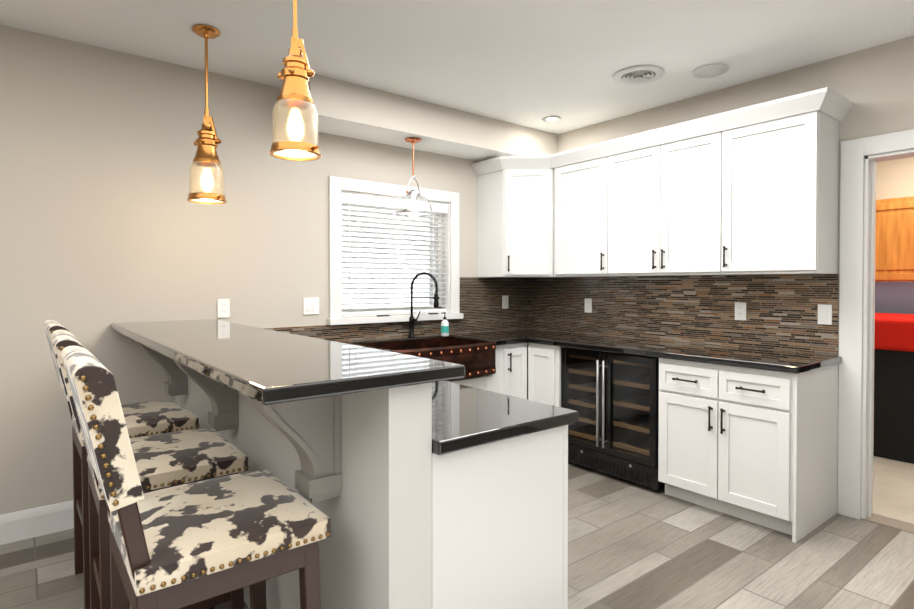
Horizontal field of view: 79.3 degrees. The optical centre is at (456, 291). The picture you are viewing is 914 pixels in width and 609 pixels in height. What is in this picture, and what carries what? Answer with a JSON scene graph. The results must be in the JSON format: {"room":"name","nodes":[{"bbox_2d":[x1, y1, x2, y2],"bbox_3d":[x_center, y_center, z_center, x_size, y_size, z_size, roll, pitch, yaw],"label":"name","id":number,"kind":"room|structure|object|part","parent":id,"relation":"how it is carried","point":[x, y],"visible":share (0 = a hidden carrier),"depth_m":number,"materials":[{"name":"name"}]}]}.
{"room":"kitchen","nodes":[
{"label":"kitchen","id":0,"kind":"room"},
{"bbox_2d":[0,25,512,514],"bbox_3d":[-2.483,-0.030,2.789,8.120,2.650,0.150,-1,1,-38],"label":"wall","id":1,"kind":"structure","parent":0,"point":[104,223],"depth_m":3.17,"materials":[{"name":"beige paint"}]},
{"bbox_2d":[0,500,73,544],"bbox_3d":[-3.655,1.233,1.771,4.993,0.150,0.014,-1,1,-38],"label":"baseboard","id":2,"kind":"structure","parent":1,"relation":"attached to","point":[33,522],"depth_m":2.90,"materials":[{"name":"white wood"}]},
{"bbox_2d":[217,299,229,317],"bbox_3d":[-1.476,0.108,3.485,0.072,0.117,0.008,-1,1,-38],"label":"outlet","id":3,"kind":"object","parent":1,"relation":"attached to","point":[223,305],"depth_m":3.48,"materials":[{"name":"white plastic"}]},
{"bbox_2d":[303,297,318,314],"bbox_3d":[-1.016,0.103,3.847,0.115,0.117,0.010,-1,1,-38],"label":"light switch","id":4,"kind":"object","parent":1,"relation":"attached to","point":[310,305],"depth_m":3.84,"materials":[{"name":"white plastic"}]},
{"bbox_2d":[327,176,463,324],"bbox_3d":[-0.476,-0.295,4.327,1.210,1.060,0.185,-1,1,-38],"label":"window","id":5,"kind":"structure","parent":1,"relation":"in","point":[451,244],"depth_m":4.32,"materials":[{"name":"white"}]},
{"bbox_2d":[342,192,447,314],"bbox_3d":[-0.477,-0.276,4.329,0.968,0.891,0.071,-1,1,-38],"label":"window blinds","id":6,"kind":"object","parent":5,"relation":"attached to","point":[363,201],"visible":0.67,"depth_m":4.27,"materials":[{"name":"white plastic"}]},
{"bbox_2d":[264,277,527,341],"bbox_3d":[-0.435,0.124,4.311,2.778,0.473,0.006,-1,1,-38],"label":"tile backsplash","id":7,"kind":"structure","parent":1,"relation":"attached to","point":[480,298],"depth_m":4.74,"materials":[{"name":"tile"}]},
{"bbox_2d":[502,296,507,308],"bbox_3d":[0.438,0.098,4.990,0.072,0.117,0.008,-1,1,-38],"label":"outlet","id":8,"kind":"object","parent":7,"relation":"attached to","point":[504,298],"depth_m":4.98,"materials":[{"name":"white plastic"}]},
{"bbox_2d":[377,313,437,316],"bbox_3d":[-0.380,0.183,4.325,0.560,0.012,0.033,-1,1,-38],"label":"sill","id":9,"kind":"structure","parent":1,"relation":"attached to","point":[389,315],"depth_m":4.18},
{"bbox_2d":[0,456,913,608],"bbox_3d":[1.445,1.366,1.134,12.200,0.100,7.650,-1,1,-38],"label":"floor","id":10,"kind":"structure","parent":0,"point":[631,545],"depth_m":2.67,"materials":[{"name":"grey wood"}]},
{"bbox_2d":[43,320,199,608],"bbox_3d":[-1.498,0.714,2.462,0.538,1.170,0.494,-1,1,-39],"label":"bar stool","id":11,"kind":"object","parent":10,"relation":"on","point":[150,418],"visible":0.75,"depth_m":2.38,"materials":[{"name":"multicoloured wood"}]},
{"bbox_3d":[-1.492,0.743,2.467,0.499,1.112,0.470,-1,1,-39],"label":"frame","id":12,"kind":"part","parent":11,"relation":"part of","materials":[{"name":"brown wood"}]},
{"bbox_2d":[51,330,248,608],"bbox_3d":[-1.070,0.721,1.922,0.538,1.170,0.494,-1,1,-38],"label":"bar stool","id":13,"kind":"object","parent":10,"relation":"on","point":[167,460],"visible":0.56,"depth_m":1.83,"materials":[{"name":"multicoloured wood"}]},
{"bbox_3d":[-1.064,0.750,1.927,0.499,1.112,0.470,-1,1,-38],"label":"frame","id":14,"kind":"part","parent":13,"relation":"part of","materials":[{"name":"brown wood"}]},
{"bbox_2d":[61,346,331,608],"bbox_3d":[-0.672,0.728,1.420,0.538,1.170,0.494,-1,1,-38],"label":"bar stool","id":15,"kind":"object","parent":10,"relation":"on","point":[181,546],"visible":1,"depth_m":1.27,"materials":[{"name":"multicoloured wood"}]},
{"bbox_3d":[-0.667,0.756,1.425,0.499,1.112,0.470,-1,1,-38],"label":"frame","id":16,"kind":"part","parent":15,"relation":"part of","materials":[{"name":"brown wood"}]},
{"bbox_2d":[175,377,431,608],"bbox_3d":[-0.883,0.762,2.401,0.133,1.074,2.458,-1,1,-38],"label":"wall","id":17,"kind":"structure","parent":10,"relation":"on","point":[375,550],"depth_m":1.48,"materials":[{"name":"grey paint"}]},
{"bbox_2d":[138,343,187,395],"bbox_3d":[-1.621,0.397,3.024,0.241,0.356,0.105,-1,1,-38],"label":"corbel","id":18,"kind":"object","parent":17,"relation":"attached to","point":[176,384],"visible":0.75,"depth_m":3.02,"materials":[{"name":"grey wood"}]},
{"bbox_2d":[174,361,238,430],"bbox_3d":[-1.056,0.406,2.311,0.241,0.356,0.105,-1,1,-38],"label":"corbel","id":19,"kind":"object","parent":17,"relation":"attached to","point":[223,414],"visible":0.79,"depth_m":2.31,"materials":[{"name":"grey wood"}]},
{"bbox_2d":[111,319,464,404],"bbox_3d":[-0.966,0.207,2.302,0.550,0.037,2.498,-1,1,-38],"label":"bar","id":20,"kind":"object","parent":17,"relation":"on","point":[263,366],"visible":1,"depth_m":1.58,"materials":[{"name":"black stone"}]},
{"bbox_2d":[250,395,341,502],"bbox_3d":[-0.460,0.415,1.558,0.241,0.356,0.105,-1,1,-38],"label":"corbel","id":21,"kind":"object","parent":17,"relation":"attached to","point":[310,429],"visible":0.79,"depth_m":1.56,"materials":[{"name":"grey wood"}]},
{"bbox_2d":[448,374,491,390],"bbox_3d":[-0.268,0.946,4.035,0.903,0.665,0.662,-1,1,-38],"label":"base cabinet","id":22,"kind":"object","parent":10,"relation":"on","point":[483,382],"depth_m":4.00,"materials":[{"name":"white wood"}]},
{"bbox_2d":[432,425,567,608],"bbox_3d":[-0.053,0.868,1.926,0.574,0.876,0.681,-1,1,-38],"label":"base cabinet","id":23,"kind":"object","parent":10,"relation":"on","point":[499,524],"visible":0.21,"depth_m":1.62,"materials":[{"name":"white wood"}]},
{"bbox_2d":[432,381,578,455],"bbox_3d":[-0.549,0.402,2.569,0.600,0.038,2.375,-1,1,-38],"label":"countertop","id":24,"kind":"structure","parent":23,"relation":"on","point":[464,417],"depth_m":1.74,"materials":[{"name":"black stone"}]},
{"bbox_2d":[492,343,526,398],"bbox_3d":[0.234,0.835,4.431,0.373,0.876,0.662,-1,1,-38],"label":"base cabinet","id":25,"kind":"object","parent":10,"relation":"on","point":[509,377],"visible":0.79,"depth_m":4.21,"materials":[{"name":"white wood"}]},
{"bbox_2d":[528,343,561,406],"bbox_3d":[0.888,0.836,4.383,0.627,0.876,0.315,-1,1,-38],"label":"base cabinet","id":26,"kind":"object","parent":10,"relation":"on","point":[544,374],"visible":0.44,"depth_m":4.17,"materials":[{"name":"white wood"}]},
{"bbox_2d":[340,329,571,350],"bbox_3d":[-0.267,0.383,4.035,2.863,0.038,0.653,-1,1,-38],"label":"countertop","id":27,"kind":"structure","parent":26,"relation":"on","point":[515,336],"depth_m":4.38,"materials":[{"name":"black stone"}]},
{"bbox_2d":[408,272,439,337],"bbox_3d":[-0.260,0.104,4.291,0.186,0.514,0.202,-1,1,-38],"label":"pull-down faucet","id":28,"kind":"object","parent":27,"relation":"on","point":[412,319],"visible":1,"depth_m":4.29,"materials":[{"name":"black metal"}]},
{"bbox_2d":[355,336,495,380],"bbox_3d":[-0.217,0.490,3.965,0.898,0.234,0.600,-1,1,-38],"label":"farmhouse sink","id":29,"kind":"object","parent":27,"relation":"in","point":[475,358],"visible":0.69,"depth_m":3.95,"materials":[{"name":"brown metal"}]},
{"bbox_2d":[441,312,448,335],"bbox_3d":[-0.097,0.264,4.421,0.064,0.190,0.065,-1,1,-38],"label":"soap dispenser","id":30,"kind":"object","parent":27,"relation":"on","point":[444,327],"visible":1,"depth_m":4.40,"materials":[{"name":"white plastic"}]},
{"bbox_2d":[524,333,841,373],"bbox_3d":[1.213,0.385,3.930,0.673,0.038,2.430,-1,1,-38],"label":"countertop","id":31,"kind":"structure","parent":26,"relation":"on","point":[762,359],"depth_m":3.41,"materials":[{"name":"black stone"}]},
{"bbox_2d":[561,347,664,491],"bbox_3d":[1.212,0.847,3.932,0.624,0.866,0.780,-1,1,-38],"label":"wine cooler","id":32,"kind":"object","parent":10,"relation":"on","point":[612,398],"visible":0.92,"depth_m":3.71,"materials":[{"name":"black"}]},
{"bbox_2d":[658,358,838,542],"bbox_3d":[1.718,0.850,3.306,0.662,0.876,0.783,-1,1,-38],"label":"base cabinet","id":33,"kind":"object","parent":10,"relation":"on","point":[758,446],"visible":0.98,"depth_m":3.05,"materials":[{"name":"white wood"}]},
{"bbox_2d":[861,513,913,533],"bbox_3d":[2.623,1.293,2.806,0.135,0.009,0.910,-1,1,-38],"label":"threshold","id":34,"kind":"object","parent":10,"relation":"on","point":[892,523],"visible":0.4,"depth_m":3.06,"materials":[{"name":"beige wood"}]},
{"bbox_2d":[873,349,913,463],"bbox_3d":[3.663,0.858,4.447,0.900,0.830,3.100,-1,1,-38],"label":"table base","id":35,"kind":"object","parent":10,"relation":"on","point":[893,405],"visible":0.25,"depth_m":4.17,"materials":[{"name":"black"}]},
{"bbox_2d":[874,313,913,351],"bbox_3d":[3.663,0.323,4.440,1.000,0.240,3.200,-1,1,-38],"label":"covered table","id":36,"kind":"object","parent":35,"relation":"on","point":[894,331],"visible":0.06,"depth_m":4.14,"materials":[{"name":"red fabric"}]},
{"bbox_2d":[0,0,913,134],"bbox_3d":[1.445,-1.384,1.098,12.200,0.100,7.650,-1,1,-38],"label":"ceiling","id":37,"kind":"structure","parent":0,"point":[529,63],"depth_m":2.98,"materials":[{"name":"white paint"}]},
{"bbox_2d":[187,24,226,203],"bbox_3d":[-1.301,-0.910,2.865,0.196,0.888,0.192,0,1,-2],"label":"pendant light","id":38,"kind":"object","parent":37,"relation":"hanging from","point":[206,178],"visible":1,"depth_m":2.82,"materials":[{"name":"gold metal"}]},
{"bbox_3d":[-1.301,-0.582,2.869,0.169,0.170,0.169,0,1,-2],"label":"glass","id":39,"kind":"part","parent":38,"relation":"part of","materials":[{"name":"beige"}]},
{"bbox_2d":[269,0,320,160],"bbox_3d":[-0.615,-0.931,2.095,0.196,0.828,0.192,0,1,-2],"label":"pendant light","id":40,"kind":"object","parent":37,"relation":"hanging from","point":[294,125],"visible":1,"depth_m":2.05,"materials":[{"name":"gold metal"}]},
{"bbox_3d":[-0.615,-0.632,2.099,0.169,0.170,0.169,0,1,-2],"label":"glass","id":41,"kind":"part","parent":40,"relation":"part of","materials":[{"name":"beige"}]},
{"bbox_2d":[308,74,557,161],"bbox_3d":[-0.131,-1.249,4.297,2.298,0.249,0.378,-1,1,-38],"label":"soffit beam","id":42,"kind":"structure","parent":37,"relation":"attached to","point":[350,110],"depth_m":3.99,"materials":[{"name":"beige paint"}]},
{"bbox_2d":[393,137,432,216],"bbox_3d":[-0.323,-0.841,4.065,0.298,0.558,0.301,-1,1,-38],"label":"light","id":43,"kind":"object","parent":42,"relation":"hanging from","point":[412,203],"visible":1,"depth_m":3.99,"materials":[{"name":"white glass"}]},
{"bbox_3d":[-0.323,-0.638,4.065,0.280,0.126,0.280,-1,1,-38],"label":"glass","id":44,"kind":"part","parent":43,"relation":"part of","materials":[{"name":"white"}]},
{"bbox_2d":[542,116,561,121],"bbox_3d":[0.755,-1.371,4.386,0.156,0.009,0.156,-1,1,-38],"label":"recessed light","id":45,"kind":"object","parent":37,"relation":"in","point":[551,118],"visible":1,"depth_m":4.38,"materials":[{"name":"white"}]},
{"bbox_2d":[613,65,663,84],"bbox_3d":[1.139,-1.356,3.466,0.310,0.015,0.310,-1,1,-38],"label":"ceiling vent","id":46,"kind":"object","parent":37,"relation":"in","point":[638,74],"visible":1,"depth_m":3.45,"materials":[{"name":"white"}]},
{"bbox_2d":[693,64,727,77],"bbox_3d":[1.558,-1.347,3.389,0.200,0.031,0.200,-1,1,-38],"label":"ceiling speaker","id":47,"kind":"object","parent":37,"relation":"attached to","point":[709,70],"visible":0.98,"depth_m":3.35,"materials":[{"name":"white plastic"}]},
{"bbox_2d":[526,36,913,486],"bbox_3d":[3.028,-0.024,2.274,0.120,2.650,7.500,-1,1,-38],"label":"wall","id":48,"kind":"structure","parent":0,"point":[875,85],"depth_m":3.20,"materials":[{"name":"beige paint"}]},
{"bbox_2d":[476,159,547,277],"bbox_3d":[0.603,-0.571,4.740,0.608,0.901,0.608,-1,1,-38],"label":"upper cabinet","id":49,"kind":"object","parent":48,"relation":"attached to","point":[512,199],"depth_m":4.51,"materials":[{"name":"white wood"}]},
{"bbox_2d":[548,147,615,277],"bbox_3d":[1.048,-0.566,4.353,0.391,0.901,0.661,-1,1,-38],"label":"upper cabinet","id":50,"kind":"object","parent":48,"relation":"attached to","point":[581,188],"depth_m":4.24,"materials":[{"name":"white wood"}]},
{"bbox_2d":[616,127,707,276],"bbox_3d":[1.499,-0.559,3.830,0.332,0.901,0.962,-1,1,-38],"label":"upper cabinet","id":51,"kind":"object","parent":48,"relation":"attached to","point":[662,184],"depth_m":3.70,"materials":[{"name":"white wood"}]},
{"bbox_2d":[528,274,838,355],"bbox_3d":[1.440,0.125,4.175,0.008,0.473,2.490,-1,1,-38],"label":"tile backsplash","id":52,"kind":"structure","parent":48,"relation":"attached to","point":[781,312],"depth_m":3.86,"materials":[{"name":"tile"}]},
{"bbox_2d":[585,298,591,312],"bbox_3d":[1.095,0.119,4.598,0.008,0.117,0.072,-1,1,-38],"label":"outlet","id":53,"kind":"object","parent":52,"relation":"attached to","point":[588,302],"depth_m":4.59,"materials":[{"name":"white plastic"}]},
{"bbox_2d":[735,302,745,319],"bbox_3d":[1.864,0.132,3.626,0.008,0.117,0.072,-1,1,-38],"label":"outlet","id":54,"kind":"object","parent":52,"relation":"attached to","point":[740,307],"depth_m":3.62,"materials":[{"name":"white plastic"}]},
{"bbox_2d":[818,304,831,324],"bbox_3d":[2.164,0.137,3.244,0.011,0.117,0.072,-1,1,-38],"label":"outlet","id":55,"kind":"object","parent":52,"relation":"attached to","point":[824,311],"depth_m":3.24,"materials":[{"name":"white plastic"}]},
{"bbox_2d":[708,103,843,275],"bbox_3d":[1.903,-0.552,3.321,0.332,0.901,0.583,-1,1,-38],"label":"upper cabinet","id":56,"kind":"object","parent":48,"relation":"attached to","point":[751,190],"depth_m":3.17,"materials":[{"name":"white wood"}]},
{"bbox_2d":[838,129,913,519],"bbox_3d":[2.621,0.220,2.791,0.160,2.150,1.130,-1,1,-38],"label":"door frame","id":57,"kind":"structure","parent":48,"relation":"attached to","point":[856,316],"depth_m":3.12,"materials":[{"name":"white wood"}]},
{"bbox_2d":[876,157,913,281],"bbox_3d":[5.031,-0.046,3.956,0.150,2.650,7.650,-1,1,-38],"label":"wall","id":58,"kind":"structure","parent":0,"point":[895,178],"depth_m":5.07,"materials":[{"name":"beige paint"}]},
{"bbox_2d":[875,196,913,281],"bbox_3d":[3.973,-0.453,4.898,0.330,0.730,0.678,-1,1,-38],"label":"upper cabinet","id":59,"kind":"object","parent":58,"relation":"attached to","point":[894,250],"visible":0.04,"depth_m":4.79,"materials":[{"name":"orange wood"}]},
{"bbox_2d":[875,282,913,313],"bbox_3d":[4.612,0.174,4.361,0.004,0.500,5.800,-1,1,-38],"label":"band","id":60,"kind":"object","parent":58,"relation":"attached to","point":[895,297],"depth_m":5.08,"materials":[{"name":"grey"}]}
]}

